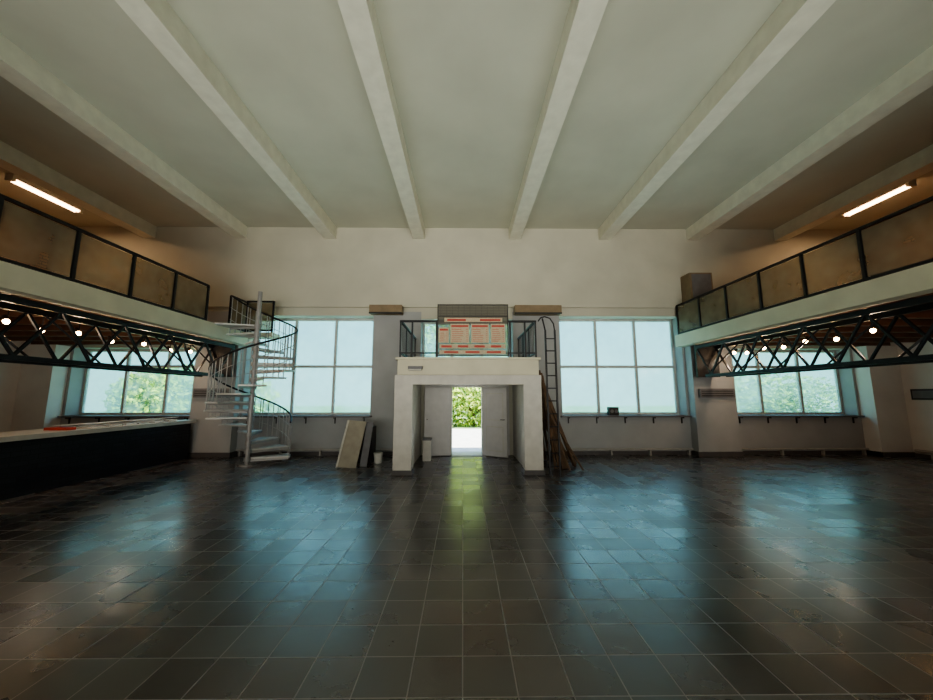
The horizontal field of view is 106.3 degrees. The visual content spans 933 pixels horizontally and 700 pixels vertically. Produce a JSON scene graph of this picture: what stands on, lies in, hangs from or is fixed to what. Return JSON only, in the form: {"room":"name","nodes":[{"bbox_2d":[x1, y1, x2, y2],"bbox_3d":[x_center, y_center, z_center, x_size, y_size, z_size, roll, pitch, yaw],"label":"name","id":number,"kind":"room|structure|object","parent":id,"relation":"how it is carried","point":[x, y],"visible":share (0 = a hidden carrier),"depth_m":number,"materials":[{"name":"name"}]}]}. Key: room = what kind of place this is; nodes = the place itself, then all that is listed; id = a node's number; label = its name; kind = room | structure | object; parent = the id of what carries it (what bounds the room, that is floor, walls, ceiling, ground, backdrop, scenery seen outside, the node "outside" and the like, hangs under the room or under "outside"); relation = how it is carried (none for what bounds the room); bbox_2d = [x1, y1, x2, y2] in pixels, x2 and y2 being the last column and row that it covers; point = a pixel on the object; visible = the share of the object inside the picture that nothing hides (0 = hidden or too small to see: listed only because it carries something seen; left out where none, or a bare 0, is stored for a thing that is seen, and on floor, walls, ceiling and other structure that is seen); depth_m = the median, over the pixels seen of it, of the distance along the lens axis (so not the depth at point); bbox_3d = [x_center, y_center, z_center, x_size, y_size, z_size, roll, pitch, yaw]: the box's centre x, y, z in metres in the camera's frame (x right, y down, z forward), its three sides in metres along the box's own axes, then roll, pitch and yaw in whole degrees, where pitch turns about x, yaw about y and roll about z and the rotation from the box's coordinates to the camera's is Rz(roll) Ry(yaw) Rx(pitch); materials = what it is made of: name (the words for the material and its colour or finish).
{"room":"empty event hall","nodes":[
{"label":"empty event hall","id":0,"kind":"room"},
{"bbox_2d":[0,256,47,431],"bbox_3d":[-12.027,-1.315,2.851,0.300,6.550,14.150,0,-7,-1],"label":"wall","id":1,"kind":"structure","parent":0,"point":[9,372],"depth_m":9.12,"materials":[{"name":"painted plaster"}]},
{"bbox_2d":[0,260,252,346],"bbox_3d":[-8.912,-1.169,3.015,5.926,0.335,13.842,0,-7,-1],"label":"gallery","id":2,"kind":"object","parent":1,"relation":"attached to","point":[15,280],"visible":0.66,"depth_m":6.46,"materials":[{"name":"paint"}]},
{"bbox_2d":[1,310,10,323],"label":"track spotlights","id":3,"kind":"object","parent":2,"relation":"attached to","point":[5,319],"depth_m":5.28,"materials":[{"name":"metal"}]},
{"bbox_2d":[74,324,81,335],"label":"track spotlights","id":4,"kind":"object","parent":2,"relation":"attached to","point":[76,329],"depth_m":6.28,"materials":[{"name":"metal"}]},
{"bbox_2d":[0,293,234,376],"bbox_3d":[-6.439,-0.583,2.717,0.615,0.895,13.356,0,-7,-1],"label":"roof truss","id":5,"kind":"object","parent":2,"relation":"attached to","point":[217,349],"visible":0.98,"depth_m":6.14,"materials":[{"name":"black metal"}]},
{"bbox_2d":[0,193,251,331],"bbox_3d":[-6.002,-1.711,3.478,0.050,0.860,12.935,0,-7,-1],"label":"gallery railing","id":6,"kind":"object","parent":2,"relation":"on","point":[27,237],"visible":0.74,"depth_m":5.63,"materials":[{"name":"black metal"}]},
{"bbox_2d":[244,301,279,338],"bbox_3d":[-5.625,-0.825,9.685,0.760,1.000,0.420,0,-7,-1],"label":"stair landing","id":7,"kind":"structure","parent":2,"relation":"attached to","point":[268,307],"depth_m":9.53,"materials":[{"name":"paint"}]},
{"bbox_2d":[60,226,865,454],"bbox_3d":[-0.025,-0.344,10.232,24.450,6.550,0.500,0,-7,-1],"label":"wall","id":8,"kind":"structure","parent":0,"point":[169,243],"depth_m":10.13,"materials":[{"name":"white paint"}]},
{"bbox_2d":[10,344,70,430],"bbox_3d":[-11.518,1.351,9.433,0.846,2.980,0.406,0,-7,-1],"label":"pilaster","id":9,"kind":"object","parent":8,"relation":"attached to","point":[40,393],"visible":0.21,"depth_m":9.33,"materials":[{"name":"white paint"}]},
{"bbox_2d":[57,415,189,423],"bbox_3d":[-9.249,1.920,9.696,3.600,0.220,0.490,0,-7,-1],"label":"window sill","id":10,"kind":"structure","parent":8,"relation":"attached to","point":[68,417],"depth_m":9.47,"materials":[{"name":"stone"}]},
{"bbox_2d":[79,349,195,414],"bbox_3d":[-9.246,0.922,10.120,3.550,1.890,0.070,0,-7,-1],"label":"window","id":11,"kind":"structure","parent":8,"relation":"in","point":[105,399],"depth_m":10.07,"materials":[{"name":"clear glass"},{"name":"white painted frame"}]},
{"bbox_2d":[187,345,243,457],"bbox_3d":[-6.826,1.364,9.529,1.200,2.980,0.306,0,-7,-1],"label":"pilaster","id":12,"kind":"object","parent":8,"relation":"attached to","point":[206,439],"visible":0.71,"depth_m":9.34,"materials":[{"name":"white paint"}]},
{"bbox_2d":[193,388,230,397],"bbox_3d":[-6.819,1.152,9.377,0.950,0.240,0.090,0,-7,-1],"label":"heater","id":13,"kind":"object","parent":12,"relation":"attached to","point":[197,392],"visible":0.66,"depth_m":9.35,"materials":[{"name":"grey metal"}]},
{"bbox_2d":[237,415,371,423],"bbox_3d":[-4.419,1.927,9.743,3.600,0.220,0.490,0,-7,-1],"label":"window sill","id":14,"kind":"structure","parent":8,"relation":"attached to","point":[305,417],"depth_m":9.52,"materials":[{"name":"stone"}]},
{"bbox_2d":[253,318,372,414],"bbox_3d":[-4.437,0.467,10.228,3.530,2.820,0.070,0,-7,-1],"label":"window","id":15,"kind":"structure","parent":8,"relation":"in","point":[356,346],"depth_m":10.21,"materials":[{"name":"clear glass"}]},
{"bbox_2d":[369,305,403,314],"bbox_3d":[-2.245,-1.115,9.812,0.900,0.250,0.310,0,-7,-1],"label":"box","id":16,"kind":"object","parent":8,"relation":"attached to","point":[373,309],"visible":1,"depth_m":9.68,"materials":[{"name":"wood"}]},
{"bbox_2d":[54,260,869,307],"bbox_3d":[-0.023,-1.894,10.142,23.750,1.360,0.076,0,-7,-1],"label":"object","id":17,"kind":"structure","parent":8,"relation":"attached to","point":[318,284],"depth_m":10.10,"materials":[{"name":"beige paint"}]},
{"bbox_2d":[422,322,508,356],"bbox_3d":[0.008,-0.216,10.362,2.620,1.230,0.070,0,-7,-1],"label":"window","id":18,"kind":"structure","parent":8,"relation":"in","point":[424,323],"depth_m":10.33,"materials":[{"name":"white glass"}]},
{"bbox_2d":[513,305,561,315],"bbox_3d":[1.994,-1.110,9.854,1.300,0.250,0.310,0,-7,-1],"label":"box","id":19,"kind":"object","parent":8,"relation":"attached to","point":[541,310],"visible":1,"depth_m":9.72,"materials":[{"name":"wood"}]},
{"bbox_2d":[237,451,861,455],"bbox_3d":[-0.033,2.819,9.547,22.070,0.100,0.026,0,-7,-1],"label":"baseboard","id":20,"kind":"structure","parent":8,"relation":"attached to","point":[384,452],"depth_m":9.58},
{"bbox_2d":[559,319,679,414],"bbox_3d":[4.413,0.479,10.315,3.490,2.820,0.070,0,-7,-1],"label":"window","id":21,"kind":"structure","parent":8,"relation":"in","point":[603,367],"depth_m":10.30,"materials":[{"name":"clear glass"}]},
{"bbox_2d":[561,415,690,422],"bbox_3d":[4.401,1.938,9.831,3.560,0.220,0.490,0,-7,-1],"label":"window sill","id":22,"kind":"structure","parent":8,"relation":"attached to","point":[568,416],"depth_m":9.69,"materials":[{"name":"stone"}]},
{"bbox_2d":[607,407,618,414],"bbox_3d":[4.131,1.720,9.864,0.260,0.220,0.175,0,-7,-1],"label":"radio","id":23,"kind":"object","parent":22,"relation":"on","point":[610,410],"visible":1,"depth_m":9.79,"materials":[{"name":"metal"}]},
{"bbox_2d":[680,273,712,302],"bbox_3d":[6.540,-1.756,9.924,0.630,0.770,0.430,0,-7,-1],"label":"speaker box","id":24,"kind":"object","parent":8,"relation":"attached to","point":[693,285],"visible":0.71,"depth_m":9.74,"materials":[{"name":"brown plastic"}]},
{"bbox_2d":[684,346,743,456],"bbox_3d":[6.793,1.381,9.663,1.200,2.980,0.306,0,-7,-1],"label":"pilaster","id":25,"kind":"object","parent":8,"relation":"attached to","point":[714,423],"visible":0.89,"depth_m":9.50,"materials":[{"name":"white paint"}]},
{"bbox_2d":[698,389,734,396],"bbox_3d":[6.800,1.170,9.512,0.950,0.240,0.090,0,-7,-1],"label":"heater","id":26,"kind":"object","parent":25,"relation":"attached to","point":[701,392],"visible":1,"depth_m":9.47,"materials":[{"name":"grey metal"}]},
{"bbox_2d":[732,350,843,413],"bbox_3d":[9.203,0.946,10.302,3.550,1.890,0.070,0,-7,-1],"label":"window","id":27,"kind":"structure","parent":8,"relation":"in","point":[752,392],"depth_m":10.28,"materials":[{"name":"clear glass"}]},
{"bbox_2d":[738,414,864,422],"bbox_3d":[9.200,1.944,9.878,3.600,0.220,0.490,0,-7,-1],"label":"window sill","id":28,"kind":"structure","parent":8,"relation":"attached to","point":[768,416],"depth_m":9.74,"materials":[{"name":"stone"}]},
{"bbox_2d":[851,346,914,456],"bbox_3d":[11.476,1.381,9.660,0.846,2.980,0.406,0,-7,-1],"label":"pilaster","id":29,"kind":"object","parent":8,"relation":"attached to","point":[885,423],"visible":0.82,"depth_m":9.51,"materials":[{"name":"white paint"}]},
{"bbox_2d":[0,455,932,699],"bbox_3d":[0.045,2.080,2.778,24.450,0.200,14.650,0,-7,-1],"label":"floor","id":30,"kind":"structure","parent":0,"point":[618,577],"depth_m":3.01,"materials":[{"name":"tile"}]},
{"bbox_2d":[0,420,195,500],"bbox_3d":[-7.564,1.798,5.160,0.980,0.980,8.050,0,-7,-1],"label":"bar counter","id":31,"kind":"object","parent":30,"relation":"on","point":[36,460],"depth_m":6.51,"materials":[{"name":"wood"}]},
{"bbox_2d":[44,427,75,429],"bbox_3d":[-7.466,1.445,6.428,0.400,0.049,0.170,0,-7,-1],"label":"folder","id":32,"kind":"object","parent":31,"relation":"on","point":[47,428],"visible":0.93,"depth_m":6.37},
{"bbox_2d":[55,417,176,427],"bbox_3d":[-7.629,1.603,7.802,0.761,0.094,2.212,0,-7,-1],"label":"pile","id":33,"kind":"object","parent":31,"relation":"on","point":[152,420],"visible":0.96,"depth_m":7.49,"materials":[{"name":"paper"}]},
{"bbox_2d":[203,291,297,466],"bbox_3d":[-5.083,0.620,8.360,1.800,4.150,1.800,0,-7,-1],"label":"spiral staircase","id":34,"kind":"structure","parent":30,"relation":"on","point":[256,342],"depth_m":8.35,"materials":[{"name":"metal"}]},
{"bbox_2d":[236,449,392,455],"bbox_3d":[-3.947,2.760,9.447,4.500,0.190,0.090,0,-7,-1],"label":"pipe","id":35,"kind":"object","parent":30,"relation":"on","point":[239,450],"visible":0.55,"depth_m":9.41,"materials":[{"name":"metal"}]},
{"bbox_2d":[335,420,375,467],"bbox_3d":[-2.591,2.205,8.367,0.691,1.055,0.983,0,-7,-1],"label":"leaning boards","id":36,"kind":"object","parent":30,"relation":"on","point":[358,445],"visible":0.98,"depth_m":8.19,"materials":[{"name":"beige wood"}]},
{"bbox_2d":[373,452,382,463],"bbox_3d":[-2.137,2.605,8.462,0.230,0.240,0.230,0,-7,-1],"label":"paint bucket","id":37,"kind":"object","parent":30,"relation":"on","point":[377,455],"visible":1,"depth_m":8.38,"materials":[{"name":"white plastic"}]},
{"bbox_2d":[422,438,431,460],"bbox_3d":[-0.990,2.500,8.815,0.220,0.540,0.270,0,-7,-1],"label":"waste bin","id":38,"kind":"object","parent":30,"relation":"on","point":[427,442],"visible":1,"depth_m":8.70,"materials":[{"name":"white paint"}]},
{"bbox_2d":[452,451,481,455],"bbox_3d":[0.011,2.879,9.703,0.820,0.019,0.690,0,-7,-1],"label":"threshold","id":39,"kind":"object","parent":30,"relation":"on","point":[467,453],"visible":1,"depth_m":9.70,"materials":[{"name":"stone"}]},
{"bbox_2d":[391,357,544,474],"bbox_3d":[0.025,1.510,8.459,3.140,2.410,2.526,0,-7,-1],"label":"entrance porch","id":40,"kind":"object","parent":30,"relation":"on","point":[522,373],"visible":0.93,"depth_m":7.38,"materials":[{"name":"white paint"}]},
{"bbox_2d":[408,366,422,370],"bbox_3d":[-1.073,0.387,7.325,0.300,0.098,0.083,0,-7,-1],"label":"lamp","id":41,"kind":"object","parent":40,"relation":"attached to","point":[411,368],"visible":1,"depth_m":7.29,"materials":[{"name":"grey plastic"}]},
{"bbox_2d":[424,388,450,455],"bbox_3d":[-0.786,1.931,9.470,0.720,1.800,0.150,2,-8,-14],"label":"door","id":42,"kind":"structure","parent":40,"relation":"attached to","point":[437,401],"depth_m":9.45,"materials":[{"name":"white paint"}]},
{"bbox_2d":[399,320,536,356],"bbox_3d":[0.025,-0.086,8.663,2.950,0.810,2.365,0,-7,-1],"label":"balcony railing","id":43,"kind":"object","parent":40,"relation":"on","point":[407,347],"visible":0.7,"depth_m":7.55,"materials":[{"name":"black metal"}]},
{"bbox_2d":[437,304,508,356],"bbox_3d":[0.137,-0.420,7.473,1.522,1.141,0.036,0,-7,-1],"label":"sign board","id":44,"kind":"object","parent":40,"relation":"on","point":[462,329],"visible":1,"depth_m":7.46,"materials":[{"name":"paper"}]},
{"bbox_2d":[483,388,507,457],"bbox_3d":[0.762,1.915,9.347,0.740,1.800,0.150,-5,-9,35],"label":"door","id":45,"kind":"structure","parent":40,"relation":"attached to","point":[495,405],"depth_m":9.30,"materials":[{"name":"white paint"}]},
{"bbox_2d":[538,316,560,476],"bbox_3d":[1.700,0.902,7.221,0.366,3.294,0.129,0,-7,-1],"label":"ladder","id":46,"kind":"object","parent":30,"relation":"on","point":[545,338],"visible":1,"depth_m":7.18,"materials":[{"name":"black metal"}]},
{"bbox_2d":[539,370,583,470],"bbox_3d":[2.110,1.599,8.345,0.980,2.197,1.502,0,-7,-1],"label":"batten","id":47,"kind":"object","parent":30,"relation":"on","point":[552,417],"visible":0.64,"depth_m":7.83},
{"bbox_2d":[545,448,693,455],"bbox_3d":[3.938,2.770,9.525,4.470,0.190,0.090,0,-7,-1],"label":"pipe","id":48,"kind":"object","parent":30,"relation":"on","point":[573,449],"visible":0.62,"depth_m":9.51,"materials":[{"name":"metal"}]},
{"bbox_2d":[741,448,868,454],"bbox_3d":[9.202,2.777,9.577,3.600,0.190,0.090,0,-7,-1],"label":"pipe","id":49,"kind":"object","parent":30,"relation":"on","point":[863,450],"visible":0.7,"depth_m":9.55,"materials":[{"name":"metal"}]},
{"bbox_2d":[914,449,932,459],"bbox_3d":[11.865,2.105,4.558,0.095,0.215,9.350,0,-7,-1],"label":"pipe","id":50,"kind":"object","parent":30,"relation":"on","point":[915,450],"visible":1,"depth_m":8.98,"materials":[{"name":"metal"}]},
{"bbox_2d":[0,0,932,229],"bbox_3d":[0.045,-4.662,3.665,24.450,0.300,14.650,0,-7,-1],"label":"ceiling","id":51,"kind":"structure","parent":0,"point":[470,79],"depth_m":6.01,"materials":[{"name":"paint"}]},
{"bbox_2d":[5,173,82,213],"bbox_3d":[-10.230,-3.782,8.539,0.180,0.165,1.450,0,-7,-1],"label":"fluorescent light","id":52,"kind":"object","parent":51,"relation":"attached to","point":[10,177],"visible":0.99,"depth_m":8.40,"materials":[{"name":"white paint"}]},
{"bbox_2d":[0,140,156,237],"bbox_3d":[-9.239,-4.364,3.431,0.340,0.349,13.842,0,-7,-1],"label":"ceiling beam","id":53,"kind":"structure","parent":51,"relation":"attached to","point":[12,160],"depth_m":8.07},
{"bbox_2d":[0,33,247,237],"bbox_3d":[-6.569,-4.361,3.458,0.340,0.349,13.842,0,-7,-1],"label":"ceiling beam","id":54,"kind":"structure","parent":51,"relation":"attached to","point":[17,67],"depth_m":6.21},
{"bbox_2d":[115,0,336,238],"bbox_3d":[-3.949,-4.358,3.484,0.340,0.349,13.842,0,-7,-1],"label":"ceiling beam","id":55,"kind":"structure","parent":51,"relation":"attached to","point":[156,19],"depth_m":5.47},
{"bbox_2d":[337,0,424,238],"bbox_3d":[-1.339,-4.354,3.509,0.340,0.349,13.842,0,-7,-1],"label":"ceiling beam","id":56,"kind":"structure","parent":51,"relation":"attached to","point":[359,16],"depth_m":5.42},
{"bbox_2d":[509,0,607,239],"bbox_3d":[1.501,-4.351,3.537,0.340,0.349,13.842,0,-7,-1],"label":"ceiling beam","id":57,"kind":"structure","parent":51,"relation":"attached to","point":[584,17],"depth_m":5.44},
{"bbox_2d":[598,0,835,239],"bbox_3d":[4.171,-4.347,3.564,0.340,0.349,13.842,0,-7,-1],"label":"ceiling beam","id":58,"kind":"structure","parent":51,"relation":"attached to","point":[791,19],"depth_m":5.47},
{"bbox_2d":[686,45,932,239],"bbox_3d":[6.811,-4.344,3.590,0.340,0.349,13.842,0,-7,-1],"label":"ceiling beam","id":59,"kind":"structure","parent":51,"relation":"attached to","point":[916,76],"depth_m":6.40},
{"bbox_2d":[773,144,932,240],"bbox_3d":[9.440,-4.340,3.616,0.340,0.349,13.842,0,-7,-1],"label":"ceiling beam","id":60,"kind":"structure","parent":51,"relation":"attached to","point":[920,163],"depth_m":8.21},
{"bbox_2d":[841,179,916,217],"bbox_3d":[10.219,-3.755,8.741,0.180,0.165,1.450,0,-7,-1],"label":"fluorescent light","id":61,"kind":"object","parent":51,"relation":"attached to","point":[912,183],"visible":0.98,"depth_m":8.60,"materials":[{"name":"white paint"}]},
{"bbox_2d":[863,201,932,454],"bbox_3d":[12.122,-1.283,3.089,0.300,6.550,14.150,0,-7,-1],"label":"wall","id":62,"kind":"structure","parent":0,"point":[914,376],"depth_m":9.20,"materials":[{"name":"painted plaster"}]},
{"bbox_2d":[675,262,932,346],"bbox_3d":[9.008,-1.146,3.191,5.916,0.335,13.842,0,-7,-1],"label":"gallery","id":63,"kind":"object","parent":62,"relation":"attached to","point":[915,282],"visible":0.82,"depth_m":6.52,"materials":[{"name":"paint"}]},
{"bbox_2d":[781,340,786,348],"label":"track spotlights","id":64,"kind":"object","parent":63,"relation":"attached to","point":[784,345],"depth_m":7.69,"materials":[{"name":"metal"}]},
{"bbox_2d":[675,196,932,334],"bbox_3d":[6.098,-1.704,3.533,0.050,0.860,13.065,0,-7,-1],"label":"gallery railing","id":65,"kind":"object","parent":63,"relation":"on","point":[904,239],"visible":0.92,"depth_m":5.89,"materials":[{"name":"black metal"}]},
{"bbox_2d":[694,294,932,376],"bbox_3d":[6.545,-0.566,2.845,0.615,0.895,13.356,0,-7,-1],"label":"roof truss","id":66,"kind":"object","parent":63,"relation":"attached to","point":[707,355],"visible":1,"depth_m":6.27,"materials":[{"name":"black metal"}]},
{"bbox_2d":[833,332,839,340],"label":"track spotlights","id":67,"kind":"object","parent":63,"relation":"attached to","point":[837,337],"depth_m":6.59,"materials":[{"name":"metal"}]},
{"bbox_2d":[869,322,876,332],"label":"track spotlights","id":68,"kind":"object","parent":63,"relation":"attached to","point":[873,329],"depth_m":6.00,"materials":[{"name":"metal"}]},
{"bbox_2d":[910,389,932,399],"bbox_3d":[11.884,1.136,8.947,0.046,0.280,0.800,0,-7,-1],"label":"notice board","id":69,"kind":"object","parent":62,"relation":"attached to","point":[916,394],"visible":1,"depth_m":9.12,"materials":[{"name":"metal"}]},
{"bbox_2d":[915,453,930,458],"bbox_3d":[11.955,1.907,2.610,0.026,0.100,13.426,0,-7,-1],"label":"baseboard","id":70,"kind":"structure","parent":62,"relation":"attached to","point":[916,454],"depth_m":9.10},
{"label":"outside","id":71,"kind":"structure","parent":0,"visible":0},
{"bbox_2d":[84,406,826,428],"bbox_3d":[-0.350,6.325,34.644,80.000,0.190,49.650,0,-7,-1],"label":"ground","id":72,"kind":"structure","parent":71,"point":[296,408],"depth_m":43.39,"materials":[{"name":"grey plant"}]},
{"bbox_2d":[106,372,180,412],"bbox_3d":[-13.425,2.213,14.709,2.760,2.914,2.106,0,-7,-1],"label":"leafy shrub","id":73,"kind":"object","parent":72,"relation":"on","point":[134,404],"visible":0.51,"depth_m":14.28,"materials":[{"name":"green plant"}]},
{"bbox_2d":[120,364,279,412],"bbox_3d":[-17.678,2.835,22.652,10.967,4.037,3.411,0,-7,-1],"label":"leafy tree","id":74,"kind":"object","parent":72,"relation":"on","point":[175,379],"visible":0.06,"depth_m":22.45,"materials":[{"name":"green plant"}]},
{"bbox_2d":[452,429,480,451],"bbox_3d":[0.360,3.461,13.745,11.000,0.040,7.450,0,-7,-1],"label":"paved path","id":75,"kind":"structure","parent":72,"relation":"on","point":[463,440],"depth_m":12.85,"materials":[{"name":"white concrete"}]},
{"bbox_2d":[452,387,480,426],"bbox_3d":[0.413,2.687,19.619,6.540,3.315,2.779,0,-7,-1],"label":"leafy shrub","id":76,"kind":"object","parent":72,"relation":"on","point":[461,403],"visible":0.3,"depth_m":19.07,"materials":[{"name":"green plant"}]},
{"bbox_2d":[425,325,507,418],"bbox_3d":[0.148,0.953,24.073,9.220,7.706,4.032,0,-7,-1],"label":"leafy tree","id":77,"kind":"object","parent":72,"relation":"on","point":[429,332],"visible":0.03,"depth_m":23.50,"materials":[{"name":"green plant"}]},
{"bbox_2d":[734,373,838,411],"bbox_3d":[20.793,3.188,23.999,12.959,3.621,3.525,0,-7,-1],"label":"leafy tree","id":78,"kind":"object","parent":72,"relation":"on","point":[772,404],"visible":0.36,"depth_m":23.37,"materials":[{"name":"green plant"}]}
]}

